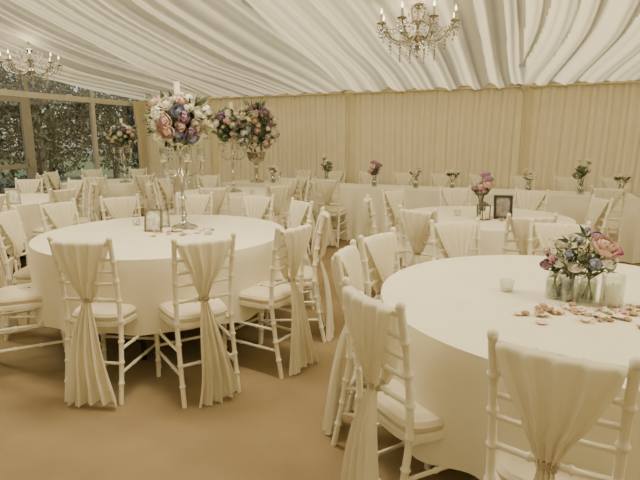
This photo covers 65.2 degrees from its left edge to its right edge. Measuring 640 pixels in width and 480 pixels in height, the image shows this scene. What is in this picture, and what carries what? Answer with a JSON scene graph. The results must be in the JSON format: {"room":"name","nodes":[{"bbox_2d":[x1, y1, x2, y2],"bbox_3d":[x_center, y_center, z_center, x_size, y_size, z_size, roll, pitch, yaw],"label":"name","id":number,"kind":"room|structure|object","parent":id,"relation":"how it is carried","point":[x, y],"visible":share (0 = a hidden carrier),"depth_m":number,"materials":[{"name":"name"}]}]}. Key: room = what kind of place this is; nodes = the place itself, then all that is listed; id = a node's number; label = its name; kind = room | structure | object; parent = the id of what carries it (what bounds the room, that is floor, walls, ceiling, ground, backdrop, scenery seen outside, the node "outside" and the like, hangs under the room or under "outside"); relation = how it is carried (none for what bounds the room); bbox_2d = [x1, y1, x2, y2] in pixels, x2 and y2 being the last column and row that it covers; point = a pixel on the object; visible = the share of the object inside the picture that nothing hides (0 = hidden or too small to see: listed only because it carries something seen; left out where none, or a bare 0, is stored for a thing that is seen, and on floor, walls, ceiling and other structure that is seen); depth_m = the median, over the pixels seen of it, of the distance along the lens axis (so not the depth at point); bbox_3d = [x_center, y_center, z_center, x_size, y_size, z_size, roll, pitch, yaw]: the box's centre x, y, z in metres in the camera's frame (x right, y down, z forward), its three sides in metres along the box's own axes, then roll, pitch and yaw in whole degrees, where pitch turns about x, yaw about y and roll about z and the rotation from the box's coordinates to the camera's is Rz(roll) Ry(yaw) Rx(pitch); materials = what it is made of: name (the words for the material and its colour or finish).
{"room":"event hall","nodes":[
{"label":"event hall","id":0,"kind":"room"},
{"bbox_2d":[0,70,139,216],"bbox_3d":[-6.016,-1.312,4.937,0.070,3.458,12.035,5,12,23],"label":"wall","id":1,"kind":"structure","parent":0,"point":[24,92],"depth_m":8.54,"materials":[{"name":"paint"}]},
{"bbox_2d":[0,95,33,178],"bbox_3d":[-4.907,-1.681,7.449,0.090,2.998,1.300,5,12,23],"label":"door","id":2,"kind":"structure","parent":1,"relation":"in","point":[28,165],"depth_m":7.94,"materials":[{"name":"paint"}]},
{"bbox_2d":[0,0,639,99],"bbox_3d":[1.404,-2.462,4.838,13.500,1.443,6.000,5,12,23],"label":"ceiling","id":3,"kind":"structure","parent":0,"point":[125,48],"depth_m":6.02,"materials":[{"name":"white fabric"}]},
{"bbox_2d":[0,36,61,85],"bbox_3d":[-3.831,-2.433,6.602,0.709,0.799,0.704,9,14,37],"label":"crystal chandelier","id":4,"kind":"object","parent":3,"relation":"hanging from","point":[31,70],"visible":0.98,"depth_m":6.57,"materials":[{"name":"glass"}]},
{"bbox_2d":[377,0,459,63],"bbox_3d":[0.920,-2.119,4.675,0.751,0.855,0.759,-8,14,-33],"label":"crystal chandelier","id":5,"kind":"object","parent":3,"relation":"hanging from","point":[416,37],"visible":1,"depth_m":4.66,"materials":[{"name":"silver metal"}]},
{"bbox_2d":[0,216,639,479],"bbox_3d":[0.232,0.900,2.694,17.115,0.001,16.320,0,11,0],"label":"floor","id":6,"kind":"structure","parent":0,"point":[271,429],"depth_m":2.60,"materials":[{"name":"beige carpet"}]},
{"bbox_2d":[0,191,20,286],"bbox_3d":[-3.232,-0.027,4.963,0.389,0.933,0.539,-7,13,-30],"label":"dining chair","id":7,"kind":"object","parent":6,"relation":"on","point":[2,196],"visible":0.46,"depth_m":4.84,"materials":[{"name":"beige paint"}]},
{"bbox_2d":[0,206,34,340],"bbox_3d":[-2.079,0.231,3.674,0.539,0.933,0.389,-1,11,-5],"label":"dining chair","id":8,"kind":"object","parent":6,"relation":"on","point":[12,233],"visible":0.6,"depth_m":3.60,"materials":[{"name":"white fabric"}]},
{"bbox_2d":[6,177,42,253],"bbox_3d":[-3.800,-0.331,6.487,0.389,0.933,0.540,-2,11,-8],"label":"dining chair","id":9,"kind":"object","parent":6,"relation":"on","point":[25,185],"visible":0.21,"depth_m":6.56,"materials":[{"name":"white fabric"}]},
{"bbox_2d":[1,193,52,259],"bbox_3d":[-3.649,-0.080,5.679,1.475,0.751,1.520,-10,15,-41],"label":"round table","id":10,"kind":"object","parent":6,"relation":"on","point":[28,210],"visible":0.28,"depth_m":5.29,"materials":[{"name":"fabric"}]},
{"bbox_2d":[4,188,20,203],"bbox_3d":[-3.227,-0.460,5.251,0.134,0.174,0.111,-8,14,-34],"label":"picture frame","id":11,"kind":"object","parent":10,"relation":"on","point":[14,193],"visible":0.84,"depth_m":5.23,"materials":[{"name":"silver metal"}]},
{"bbox_2d":[0,283,64,352],"bbox_3d":[-1.904,0.342,3.118,0.540,0.933,0.389,-6,13,-29],"label":"dining chair","id":12,"kind":"object","parent":6,"relation":"on","point":[21,296],"visible":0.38,"depth_m":3.04,"materials":[{"name":"beige paint"}]},
{"bbox_2d":[36,173,48,193],"bbox_3d":[-3.983,-0.547,7.568,0.540,0.933,0.389,-10,15,-41],"label":"dining chair","id":13,"kind":"object","parent":6,"relation":"on","point":[38,176],"visible":0.21,"depth_m":7.31,"materials":[{"name":"white fabric"}]},
{"bbox_2d":[26,186,77,265],"bbox_3d":[-2.860,-0.114,5.401,0.538,0.933,0.389,4,12,21],"label":"dining chair","id":14,"kind":"object","parent":6,"relation":"on","point":[65,195],"visible":0.2,"depth_m":5.24,"materials":[{"name":"white fabric"}]},
{"bbox_2d":[44,170,60,190],"bbox_3d":[-4.165,-0.664,8.152,0.538,0.933,0.389,1,11,4],"label":"dining chair","id":15,"kind":"object","parent":6,"relation":"on","point":[53,179],"visible":0.38,"depth_m":8.10,"materials":[{"name":"white fabric"}]},
{"bbox_2d":[37,198,79,231],"bbox_3d":[-1.988,0.143,4.112,0.538,0.933,0.389,5,12,23],"label":"dining chair","id":16,"kind":"object","parent":6,"relation":"on","point":[57,215],"visible":0.31,"depth_m":4.09,"materials":[{"name":"white fabric"}]},
{"bbox_2d":[67,178,85,216],"bbox_3d":[-3.225,-0.311,6.387,0.389,0.933,0.540,6,13,28],"label":"dining chair","id":17,"kind":"object","parent":6,"relation":"on","point":[80,184],"visible":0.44,"depth_m":6.45,"materials":[{"name":"white fabric"}]},
{"bbox_2d":[73,180,98,224],"bbox_3d":[-2.865,-0.227,5.965,0.538,0.933,0.389,-4,12,-17],"label":"dining chair","id":18,"kind":"object","parent":6,"relation":"on","point":[92,201],"visible":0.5,"depth_m":5.91,"materials":[{"name":"white fabric"}]},
{"bbox_2d":[81,168,105,219],"bbox_3d":[-3.871,-0.773,8.699,0.389,0.933,0.538,-10,15,-41],"label":"dining chair","id":19,"kind":"object","parent":6,"relation":"on","point":[96,172],"visible":0.26,"depth_m":8.74,"materials":[{"name":"white fabric"}]},
{"bbox_2d":[81,175,111,221],"bbox_3d":[-3.205,-0.491,7.289,0.389,0.933,0.538,-2,11,-9],"label":"dining chair","id":20,"kind":"object","parent":6,"relation":"on","point":[100,180],"visible":0.37,"depth_m":7.08,"materials":[{"name":"white fabric"}]},
{"bbox_2d":[47,235,161,408],"bbox_3d":[-1.216,0.399,2.834,0.389,0.933,0.538,1,11,6],"label":"dining chair","id":21,"kind":"object","parent":6,"relation":"on","point":[87,379],"visible":0.94,"depth_m":2.65,"materials":[{"name":"white fabric"}]},
{"bbox_2d":[61,179,160,216],"bbox_3d":[-3.365,-0.564,8.104,1.520,0.751,1.479,-3,12,-17],"label":"round table","id":22,"kind":"object","parent":6,"relation":"on","point":[115,188],"visible":0.23,"depth_m":7.49,"materials":[{"name":"fabric"}]},
{"bbox_2d":[105,118,138,182],"bbox_3d":[-3.100,-1.404,7.870,0.504,0.989,0.467,-5,12,-24],"label":"candelabra","id":23,"kind":"object","parent":22,"relation":"on","point":[121,134],"visible":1,"depth_m":7.74,"materials":[{"name":"multicoloured plant"}]},
{"bbox_2d":[99,193,140,219],"bbox_3d":[-1.699,0.074,4.460,0.389,0.933,0.538,-9,14,-37],"label":"dining chair","id":24,"kind":"object","parent":6,"relation":"on","point":[117,207],"visible":0.37,"depth_m":4.50,"materials":[{"name":"white fabric"}]},
{"bbox_2d":[129,167,146,216],"bbox_3d":[-3.283,-0.809,8.880,0.389,0.933,0.539,1,11,6],"label":"dining chair","id":25,"kind":"object","parent":6,"relation":"on","point":[138,172],"visible":0.2,"depth_m":8.96,"materials":[{"name":"white fabric"}]},
{"bbox_2d":[132,173,154,216],"bbox_3d":[-2.727,-0.545,7.557,0.540,0.933,0.389,9,14,37],"label":"dining chair","id":26,"kind":"object","parent":6,"relation":"on","point":[141,181],"visible":0.49,"depth_m":7.37,"materials":[{"name":"white fabric"}]},
{"bbox_2d":[146,181,159,208],"bbox_3d":[-1.843,-0.253,6.094,0.538,0.933,0.389,-6,13,-28],"label":"dining chair","id":27,"kind":"object","parent":6,"relation":"on","point":[149,191],"visible":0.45,"depth_m":5.89,"materials":[{"name":"white fabric"}]},
{"bbox_2d":[29,215,284,359],"bbox_3d":[-1.125,0.311,3.723,1.813,0.751,1.788,9,14,38],"label":"round table","id":28,"kind":"object","parent":6,"relation":"on","point":[143,263],"visible":0.57,"depth_m":3.07,"materials":[{"name":"fabric"}]},
{"bbox_2d":[144,209,162,231],"bbox_3d":[-1.215,-0.148,3.690,0.134,0.174,0.111,1,11,6],"label":"picture frame","id":29,"kind":"object","parent":28,"relation":"on","point":[153,218],"visible":0.99,"depth_m":3.66,"materials":[{"name":"white paper"}]},
{"bbox_2d":[163,209,169,226],"bbox_3d":[-1.228,-0.169,3.875,0.107,0.139,0.089,-6,13,-28],"label":"picture frame","id":30,"kind":"object","parent":28,"relation":"on","point":[166,220],"visible":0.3,"depth_m":3.87,"materials":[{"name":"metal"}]},
{"bbox_2d":[142,81,214,229],"bbox_3d":[-1.039,-0.622,3.736,0.546,1.075,0.537,0,11,0],"label":"candelabra","id":31,"kind":"object","parent":28,"relation":"on","point":[179,121],"visible":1,"depth_m":3.59,"materials":[{"name":"multicoloured plant"}]},
{"bbox_2d":[150,227,213,235],"bbox_3d":[-1.023,-0.065,3.634,0.516,0.022,0.348,0,11,0],"label":"rose petals","id":32,"kind":"object","parent":28,"relation":"on","point":[177,229],"visible":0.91,"depth_m":3.63,"materials":[{"name":"beige plant"}]},
{"bbox_2d":[155,176,174,214],"bbox_3d":[-1.930,-0.379,6.728,0.540,0.933,0.389,3,12,13],"label":"dining chair","id":33,"kind":"object","parent":6,"relation":"on","point":[164,189],"visible":0.48,"depth_m":6.71,"materials":[{"name":"white fabric"}]},
{"bbox_2d":[154,170,177,209],"bbox_3d":[-2.531,-0.649,8.079,0.540,0.933,0.389,0,11,0],"label":"dining chair","id":34,"kind":"object","parent":6,"relation":"on","point":[175,172],"visible":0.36,"depth_m":7.98,"materials":[{"name":"white fabric"}]},
{"bbox_2d":[165,168,174,207],"bbox_3d":[-2.721,-0.752,8.593,0.538,0.933,0.389,-10,15,-40],"label":"dining chair","id":35,"kind":"object","parent":6,"relation":"on","point":[173,170],"visible":0.16,"depth_m":8.65,"materials":[{"name":"beige paint"}]},
{"bbox_2d":[176,192,212,214],"bbox_3d":[-1.176,0.037,4.645,0.389,0.933,0.538,-1,11,-4],"label":"dining chair","id":36,"kind":"object","parent":6,"relation":"on","point":[195,204],"visible":0.18,"depth_m":4.72,"materials":[{"name":"white fabric"}]},
{"bbox_2d":[154,232,240,408],"bbox_3d":[-0.696,0.398,2.836,0.389,0.933,0.539,-7,13,-31],"label":"dining chair","id":37,"kind":"object","parent":6,"relation":"on","point":[203,260],"visible":0.96,"depth_m":2.69,"materials":[{"name":"white fabric"}]},
{"bbox_2d":[197,173,220,187],"bbox_3d":[-1.545,-0.478,7.221,0.389,0.933,0.540,-6,13,-28],"label":"dining chair","id":38,"kind":"object","parent":6,"relation":"on","point":[210,181],"visible":0.34,"depth_m":7.29,"materials":[{"name":"white fabric"}]},
{"bbox_2d":[198,185,230,215],"bbox_3d":[-1.145,-0.172,5.689,0.389,0.933,0.538,1,11,3],"label":"dining chair","id":39,"kind":"object","parent":6,"relation":"on","point":[219,194],"visible":0.27,"depth_m":5.42,"materials":[{"name":"white fabric"}]},
{"bbox_2d":[174,187,289,229],"bbox_3d":[-1.134,-0.247,6.519,1.479,0.751,1.520,3,12,15],"label":"round table","id":40,"kind":"object","parent":6,"relation":"on","point":[236,199],"visible":0.17,"depth_m":6.10,"materials":[{"name":"fabric"}]},
{"bbox_2d":[210,102,253,192],"bbox_3d":[-1.128,-1.179,6.388,0.575,1.129,0.533,7,13,32],"label":"candelabra","id":41,"kind":"object","parent":40,"relation":"on","point":[228,124],"visible":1,"depth_m":6.24,"materials":[{"name":"multicoloured plant"}]},
{"bbox_2d":[241,193,274,221],"bbox_3d":[-0.651,0.062,4.520,0.389,0.933,0.540,6,13,28],"label":"dining chair","id":42,"kind":"object","parent":6,"relation":"on","point":[257,207],"visible":0.29,"depth_m":4.58,"materials":[{"name":"white fabric"}]},
{"bbox_2d":[222,219,318,378],"bbox_3d":[-0.307,0.335,3.156,0.538,0.933,0.389,7,13,32],"label":"dining chair","id":43,"kind":"object","parent":6,"relation":"on","point":[290,245],"visible":0.91,"depth_m":3.03,"materials":[{"name":"beige paint"}]},
{"bbox_2d":[265,168,283,180],"bbox_3d":[-0.870,-0.777,8.717,0.389,0.933,0.540,5,12,23],"label":"dining chair","id":44,"kind":"object","parent":6,"relation":"on","point":[280,172],"visible":0.22,"depth_m":8.79,"materials":[{"name":"beige fabric"}]},
{"bbox_2d":[264,183,291,227],"bbox_3d":[-0.578,-0.210,5.882,0.389,0.933,0.539,-9,14,-38],"label":"dining chair","id":45,"kind":"object","parent":6,"relation":"on","point":[280,192],"visible":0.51,"depth_m":5.69,"materials":[{"name":"white fabric"}]},
{"bbox_2d":[278,176,315,229],"bbox_3d":[-0.337,-0.441,7.037,0.389,0.933,0.540,6,13,26],"label":"dining chair","id":46,"kind":"object","parent":6,"relation":"on","point":[296,183],"visible":0.34,"depth_m":6.79,"materials":[{"name":"white fabric"}]},
{"bbox_2d":[262,207,333,343],"bbox_3d":[-0.161,0.242,3.618,0.538,0.933,0.389,0,11,0],"label":"dining chair","id":47,"kind":"object","parent":6,"relation":"on","point":[310,273],"visible":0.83,"depth_m":3.53,"materials":[{"name":"white fabric"}]},
{"bbox_2d":[283,178,315,254],"bbox_3d":[-0.295,-0.306,6.361,0.538,0.933,0.389,2,11,8],"label":"dining chair","id":48,"kind":"object","parent":6,"relation":"on","point":[311,189],"visible":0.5,"depth_m":6.25,"materials":[{"name":"white fabric"}]},
{"bbox_2d":[287,197,314,309],"bbox_3d":[-0.304,0.131,4.175,0.540,0.933,0.389,-7,13,-32],"label":"dining chair","id":49,"kind":"object","parent":6,"relation":"on","point":[299,212],"visible":0.37,"depth_m":4.21,"materials":[{"name":"white fabric"}]},
{"bbox_2d":[294,175,310,242],"bbox_3d":[-0.392,-0.417,6.918,0.538,0.933,0.389,-7,13,-31],"label":"dining chair","id":50,"kind":"object","parent":6,"relation":"on","point":[304,180],"visible":0.21,"depth_m":6.93,"materials":[{"name":"white fabric"}]},
{"bbox_2d":[295,169,313,180],"bbox_3d":[-0.336,-0.732,8.494,0.389,0.933,0.538,5,12,23],"label":"dining chair","id":51,"kind":"object","parent":6,"relation":"on","point":[301,173],"visible":0.23,"depth_m":8.56,"materials":[{"name":"beige fabric"}]},
{"bbox_2d":[314,177,347,246],"bbox_3d":[0.144,-0.401,6.837,0.389,0.933,0.538,4,12,17],"label":"dining chair","id":52,"kind":"object","parent":6,"relation":"on","point":[326,187],"visible":0.84,"depth_m":6.66,"materials":[{"name":"beige paint"}]},
{"bbox_2d":[326,170,345,182],"bbox_3d":[0.198,-0.688,8.273,0.389,0.933,0.539,5,12,23],"label":"dining chair","id":53,"kind":"object","parent":6,"relation":"on","point":[333,175],"visible":0.28,"depth_m":8.34,"materials":[{"name":"beige fabric"}]},
{"bbox_2d":[359,170,379,183],"bbox_3d":[0.732,-0.643,8.050,0.389,0.933,0.538,5,12,23],"label":"dining chair","id":54,"kind":"object","parent":6,"relation":"on","point":[367,178],"visible":0.14,"depth_m":8.12,"materials":[{"name":"white fabric"}]},
{"bbox_2d":[351,227,399,399],"bbox_3d":[0.454,0.429,2.681,0.538,0.933,0.389,9,14,38],"label":"dining chair","id":55,"kind":"object","parent":6,"relation":"on","point":[379,253],"visible":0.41,"depth_m":2.70,"materials":[{"name":"white fabric"}]},
{"bbox_2d":[322,239,432,465],"bbox_3d":[0.293,0.493,2.363,0.539,0.933,0.389,3,12,16],"label":"dining chair","id":56,"kind":"object","parent":6,"relation":"on","point":[347,260],"visible":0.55,"depth_m":2.37,"materials":[{"name":"white fabric"}]},
{"bbox_2d":[361,194,401,293],"bbox_3d":[0.611,0.071,4.475,0.539,0.933,0.389,0,11,1],"label":"dining chair","id":57,"kind":"object","parent":6,"relation":"on","point":[372,229],"visible":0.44,"depth_m":4.36,"materials":[{"name":"white fabric"}]},
{"bbox_2d":[381,187,405,272],"bbox_3d":[0.865,-0.044,5.050,0.389,0.933,0.538,-10,15,-42],"label":"dining chair","id":58,"kind":"object","parent":6,"relation":"on","point":[393,199],"visible":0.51,"depth_m":5.08,"materials":[{"name":"white fabric"}]},
{"bbox_2d":[340,277,448,479],"bbox_3d":[0.330,0.600,1.828,0.540,0.933,0.389,-6,13,-27],"label":"dining chair","id":59,"kind":"object","parent":6,"relation":"on","point":[378,330],"visible":0.77,"depth_m":1.69,"materials":[{"name":"white fabric"}]},
{"bbox_2d":[393,171,414,185],"bbox_3d":[1.266,-0.599,7.828,0.389,0.933,0.538,5,12,23],"label":"dining chair","id":60,"kind":"object","parent":6,"relation":"on","point":[402,178],"visible":0.26,"depth_m":7.90,"materials":[{"name":"white fabric"}]},
{"bbox_2d":[398,205,443,268],"bbox_3d":[0.851,0.189,3.885,0.538,0.933,0.389,-10,15,-41],"label":"dining chair","id":61,"kind":"object","parent":6,"relation":"on","point":[416,225],"visible":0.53,"depth_m":3.71,"materials":[{"name":"white fabric"}]},
{"bbox_2d":[221,180,639,263],"bbox_3d":[1.193,-0.381,7.162,5.790,0.740,0.840,5,12,23],"label":"head table","id":62,"kind":"object","parent":6,"relation":"on","point":[570,204],"visible":0.27,"depth_m":6.65,"materials":[{"name":"fabric"}]},
{"bbox_2d":[238,99,279,182],"bbox_3d":[-0.999,-1.558,7.889,0.728,1.284,0.718,4,12,17],"label":"arrangement","id":63,"kind":"object","parent":62,"relation":"on","point":[262,127],"visible":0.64,"depth_m":7.70,"materials":[{"name":"multicoloured plant"}]},
{"bbox_2d":[266,165,279,182],"bbox_3d":[-0.728,-1.029,7.806,0.187,0.278,0.230,3,12,14],"label":"bud vase","id":64,"kind":"object","parent":62,"relation":"on","point":[274,169],"visible":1,"depth_m":7.78,"materials":[{"name":"clear glass"}]},
{"bbox_2d":[321,155,332,178],"bbox_3d":[0.087,-1.040,7.436,0.200,0.446,0.197,9,15,39],"label":"bud vase","id":65,"kind":"object","parent":62,"relation":"on","point":[327,162],"visible":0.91,"depth_m":7.42,"materials":[{"name":"clear glass"}]},
{"bbox_2d":[367,160,382,185],"bbox_3d":[0.798,-0.953,7.170,0.215,0.379,0.190,6,13,29],"label":"bud vase","id":66,"kind":"object","parent":62,"relation":"on","point":[371,171],"visible":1,"depth_m":7.14,"materials":[{"name":"clear glass"}]},
{"bbox_2d":[408,166,420,188],"bbox_3d":[1.323,-0.875,6.944,0.176,0.314,0.180,-2,12,-12],"label":"bud vase","id":67,"kind":"object","parent":62,"relation":"on","point":[415,174],"visible":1,"depth_m":6.92,"materials":[{"name":"clear glass"}]},
{"bbox_2d":[444,169,460,187],"bbox_3d":[1.798,-0.822,6.769,0.230,0.278,0.187,-2,11,-8],"label":"bud vase","id":68,"kind":"object","parent":62,"relation":"on","point":[450,173],"visible":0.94,"depth_m":6.73,"materials":[{"name":"clear glass"}]},
{"bbox_2d":[522,168,536,189],"bbox_3d":[2.670,-0.766,6.402,0.180,0.314,0.176,2,11,8],"label":"bud vase","id":69,"kind":"object","parent":62,"relation":"on","point":[529,176],"visible":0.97,"depth_m":6.36,"materials":[{"name":"clear glass"}]},
{"bbox_2d":[572,158,591,194],"bbox_3d":[3.214,-0.786,6.162,0.200,0.446,0.197,-1,11,-4],"label":"bud vase","id":70,"kind":"object","parent":62,"relation":"on","point":[582,169],"visible":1,"depth_m":6.12,"materials":[{"name":"clear glass"}]},
{"bbox_2d":[611,173,632,188],"bbox_3d":[3.624,-0.670,6.009,0.230,0.278,0.187,2,12,11],"label":"bud vase","id":71,"kind":"object","parent":62,"relation":"on","point":[619,178],"visible":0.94,"depth_m":5.97,"materials":[{"name":"clear glass"}]},
{"bbox_2d":[430,172,452,186],"bbox_3d":[1.800,-0.555,7.607,0.389,0.933,0.540,5,12,23],"label":"dining chair","id":72,"kind":"object","parent":6,"relation":"on","point":[442,180],"visible":0.27,"depth_m":7.68,"materials":[{"name":"white fabric"}]},
{"bbox_2d":[429,217,480,260],"bbox_3d":[0.892,0.356,3.046,0.389,0.933,0.538,-3,12,-15],"label":"dining chair","id":73,"kind":"object","parent":6,"relation":"on","point":[453,239],"visible":0.3,"depth_m":3.12,"materials":[{"name":"white fabric"}]},
{"bbox_2d":[439,186,470,205],"bbox_3d":[1.451,-0.091,5.283,0.389,0.933,0.538,0,11,0],"label":"dining chair","id":74,"kind":"object","parent":6,"relation":"on","point":[451,196],"visible":0.27,"depth_m":5.36,"materials":[{"name":"white fabric"}]},
{"bbox_2d":[468,173,493,186],"bbox_3d":[2.334,-0.510,7.384,0.389,0.933,0.540,5,12,23],"label":"dining chair","id":75,"kind":"object","parent":6,"relation":"on","point":[475,178],"visible":0.09,"depth_m":7.48,"materials":[{"name":"white fabric"}]},
{"bbox_2d":[399,206,575,267],"bbox_3d":[1.435,0.159,4.486,1.520,0.751,1.479,-3,12,-17],"label":"round table","id":76,"kind":"object","parent":6,"relation":"on","point":[492,230],"visible":0.28,"depth_m":4.18,"materials":[{"name":"fabric"}]},
{"bbox_2d":[471,171,493,214],"bbox_3d":[1.426,-0.411,4.420,0.194,0.394,0.211,0,11,0],"label":"bud vase","id":77,"kind":"object","parent":76,"relation":"on","point":[482,187],"visible":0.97,"depth_m":4.38,"materials":[{"name":"clear glass"}]},
{"bbox_2d":[477,201,490,219],"bbox_3d":[1.380,-0.248,4.213,0.096,0.152,0.096,-3,12,-17],"label":"candle lantern","id":78,"kind":"object","parent":76,"relation":"on","point":[483,213],"visible":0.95,"depth_m":4.20,"materials":[{"name":"brown metal"}]},
{"bbox_2d":[472,216,505,220],"bbox_3d":[1.465,-0.184,4.236,0.359,0.020,0.211,3,12,17],"label":"rose petals","id":79,"kind":"object","parent":76,"relation":"on","point":[491,217],"visible":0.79,"depth_m":4.23,"materials":[{"name":"beige plant"}]},
{"bbox_2d":[493,195,512,218],"bbox_3d":[1.566,-0.286,4.311,0.154,0.208,0.150,1,11,6],"label":"picture frame","id":80,"kind":"object","parent":76,"relation":"on","point":[503,204],"visible":0.86,"depth_m":4.26,"materials":[{"name":"beige paper"}]},
{"bbox_2d":[380,255,639,479],"bbox_3d":[1.091,0.617,2.194,1.731,0.751,1.678,-8,14,-34],"label":"round table","id":81,"kind":"object","parent":6,"relation":"on","point":[451,304],"visible":0.59,"depth_m":1.77,"materials":[{"name":"fabric"}]},
{"bbox_2d":[500,281,514,291],"bbox_3d":[0.830,0.202,2.223,0.064,0.050,0.062,0,11,0],"label":"tealight holder","id":82,"kind":"object","parent":81,"relation":"on","point":[504,287],"visible":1,"depth_m":2.22,"materials":[{"name":"clear glass"}]},
{"bbox_2d":[513,301,639,328],"bbox_3d":[1.033,0.281,1.908,0.585,0.021,0.288,0,11,0],"label":"rose petals","id":83,"kind":"object","parent":81,"relation":"on","point":[601,312],"visible":0.99,"depth_m":1.93,"materials":[{"name":"beige plant"}]},
{"bbox_2d":[539,224,623,300],"bbox_3d":[1.073,0.098,2.070,0.296,0.315,0.194,10,15,42],"label":"posy","id":84,"kind":"object","parent":81,"relation":"on","point":[604,246],"visible":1,"depth_m":2.05,"materials":[{"name":"multicoloured plant"}]},
{"bbox_2d":[599,277,626,308],"bbox_3d":[1.175,0.204,2.009,0.086,0.130,0.086,0,11,0],"label":"candle","id":85,"kind":"object","parent":81,"relation":"on","point":[612,291],"visible":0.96,"depth_m":1.99,"materials":[{"name":"wax"}]},
{"bbox_2d":[509,174,535,189],"bbox_3d":[2.867,-0.466,7.161,0.389,0.933,0.538,5,12,23],"label":"dining chair","id":86,"kind":"object","parent":6,"relation":"on","point":[519,182],"visible":0.23,"depth_m":7.24,"materials":[{"name":"white fabric"}]},
{"bbox_2d":[502,213,557,254],"bbox_3d":[1.429,0.238,3.638,0.389,0.933,0.540,0,11,-1],"label":"dining chair","id":87,"kind":"object","parent":6,"relation":"on","point":[519,225],"visible":0.28,"depth_m":3.38,"materials":[{"name":"white fabric"}]},
{"bbox_2d":[513,187,549,211],"bbox_3d":[2.034,-0.044,5.053,0.389,0.933,0.540,11,15,43],"label":"dining chair","id":88,"kind":"object","parent":6,"relation":"on","point":[527,199],"visible":0.34,"depth_m":5.08,"materials":[{"name":"white fabric"}]},
{"bbox_2d":[528,218,591,258],"bbox_3d":[1.418,0.364,3.008,0.389,0.933,0.540,4,12,20],"label":"dining chair","id":89,"kind":"object","parent":6,"relation":"on","point":[544,231],"visible":0.18,"depth_m":3.09,"materials":[{"name":"white fabric"}]},
{"bbox_2d":[483,328,639,479],"bbox_3d":[0.684,0.674,1.458,0.389,0.933,0.538,7,13,32],"label":"dining chair","id":90,"kind":"object","parent":6,"relation":"on","point":[557,398],"visible":0.96,"depth_m":1.23,"materials":[{"name":"white fabric"}]},
{"bbox_2d":[553,175,580,190],"bbox_3d":[3.401,-0.421,6.940,0.389,0.933,0.539,5,12,23],"label":"dining chair","id":91,"kind":"object","parent":6,"relation":"on","point":[564,183],"visible":0.23,"depth_m":7.01,"materials":[{"name":"white fabric"}]},
{"bbox_2d":[577,194,613,260],"bbox_3d":[2.289,0.072,4.468,0.540,0.933,0.389,0,11,2],"label":"dining chair","id":92,"kind":"object","parent":6,"relation":"on","point":[599,210],"visible":0.35,"depth_m":4.39,"materials":[{"name":"white fabric"}]},
{"bbox_2d":[584,186,627,262],"bbox_3d":[3.165,-0.150,5.580,0.389,0.933,0.539,6,13,27],"label":"dining chair","id":93,"kind":"object","parent":6,"relation":"on","point":[611,227],"visible":0.38,"depth_m":5.36,"materials":[{"name":"beige paint"}]},
{"bbox_2d":[600,176,628,192],"bbox_3d":[3.935,-0.377,6.717,0.389,0.933,0.538,5,12,23],"label":"dining chair","id":94,"kind":"object","parent":6,"relation":"on","point":[609,183],"visible":0.14,"depth_m":6.80,"materials":[{"name":"white fabric"}]},
{"bbox_2d":[144,79,639,207],"bbox_3d":[2.553,-1.290,7.833,13.500,2.280,0.105,5,12,23],"label":"wall","id":95,"kind":"structure","parent":0,"point":[474,132],"depth_m":8.01,"materials":[{"name":"beige fabric"}]},
{"bbox_2d":[132,101,148,174],"bbox_3d":[-3.644,-1.725,10.239,0.070,2.150,0.300,5,12,23],"label":"curtain","id":96,"kind":"object","parent":95,"relation":"hanging from","point":[138,107],"visible":0.66,"depth_m":10.16,"materials":[{"name":"fabric"}]},
{"bbox_2d":[205,84,530,182],"bbox_3d":[3.039,-1.209,7.582,11.339,2.220,0.139,5,12,23],"label":"trim","id":97,"kind":"structure","parent":95,"relation":"attached to","point":[526,87],"depth_m":8.45,"materials":[{"name":"fabric"}]},
{"bbox_2d":[140,81,639,101],"bbox_3d":[2.549,-2.318,7.617,13.500,0.036,0.036,5,12,23],"label":"trim","id":98,"kind":"structure","parent":95,"relation":"attached to","point":[619,82],"depth_m":7.95,"materials":[{"name":"fabric"}]},
{"label":"outside","id":99,"kind":"structure","parent":0,"visible":0},
{"bbox_2d":[0,154,137,193],"bbox_3d":[-2.649,0.157,6.717,100.989,0.001,95.691,0,11,0],"label":"lawn","id":100,"kind":"structure","parent":99,"point":[75,174],"depth_m":23.86,"materials":[{"name":"green plant"}]},
{"bbox_2d":[0,63,61,193],"bbox_3d":[-7.390,-3.067,10.280,3.707,4.942,3.674,6,13,26],"label":"tree","id":101,"kind":"object","parent":100,"relation":"on","point":[7,108],"visible":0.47,"depth_m":10.76,"materials":[{"name":"green plant"}]},
{"bbox_2d":[1,71,102,175],"bbox_3d":[-8.710,-3.987,16.104,3.319,4.464,3.348,-7,13,-32],"label":"tree","id":102,"kind":"object","parent":100,"relation":"on","point":[68,154],"visible":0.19,"depth_m":16.12,"materials":[{"name":"green plant"}]},
{"bbox_2d":[0,71,112,193],"bbox_3d":[-7.715,-3.950,13.407,3.814,5.445,3.884,1,11,7],"label":"tree","id":103,"kind":"object","parent":100,"relation":"on","point":[76,106],"visible":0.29,"depth_m":13.52,"materials":[{"name":"green plant"}]},
{"bbox_2d":[72,89,137,177],"bbox_3d":[-7.989,-4.356,19.163,2.963,3.986,2.990,0,11,-1],"label":"tree","id":104,"kind":"object","parent":100,"relation":"on","point":[116,175],"visible":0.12,"depth_m":19.12,"materials":[{"name":"green plant"}]},
{"bbox_2d":[82,90,138,178],"bbox_3d":[-5.727,-3.649,15.628,2.990,3.986,2.963,-1,11,-4],"label":"tree","id":105,"kind":"object","parent":100,"relation":"on","point":[108,110],"visible":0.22,"depth_m":15.26,"materials":[{"name":"green plant"}]}
]}

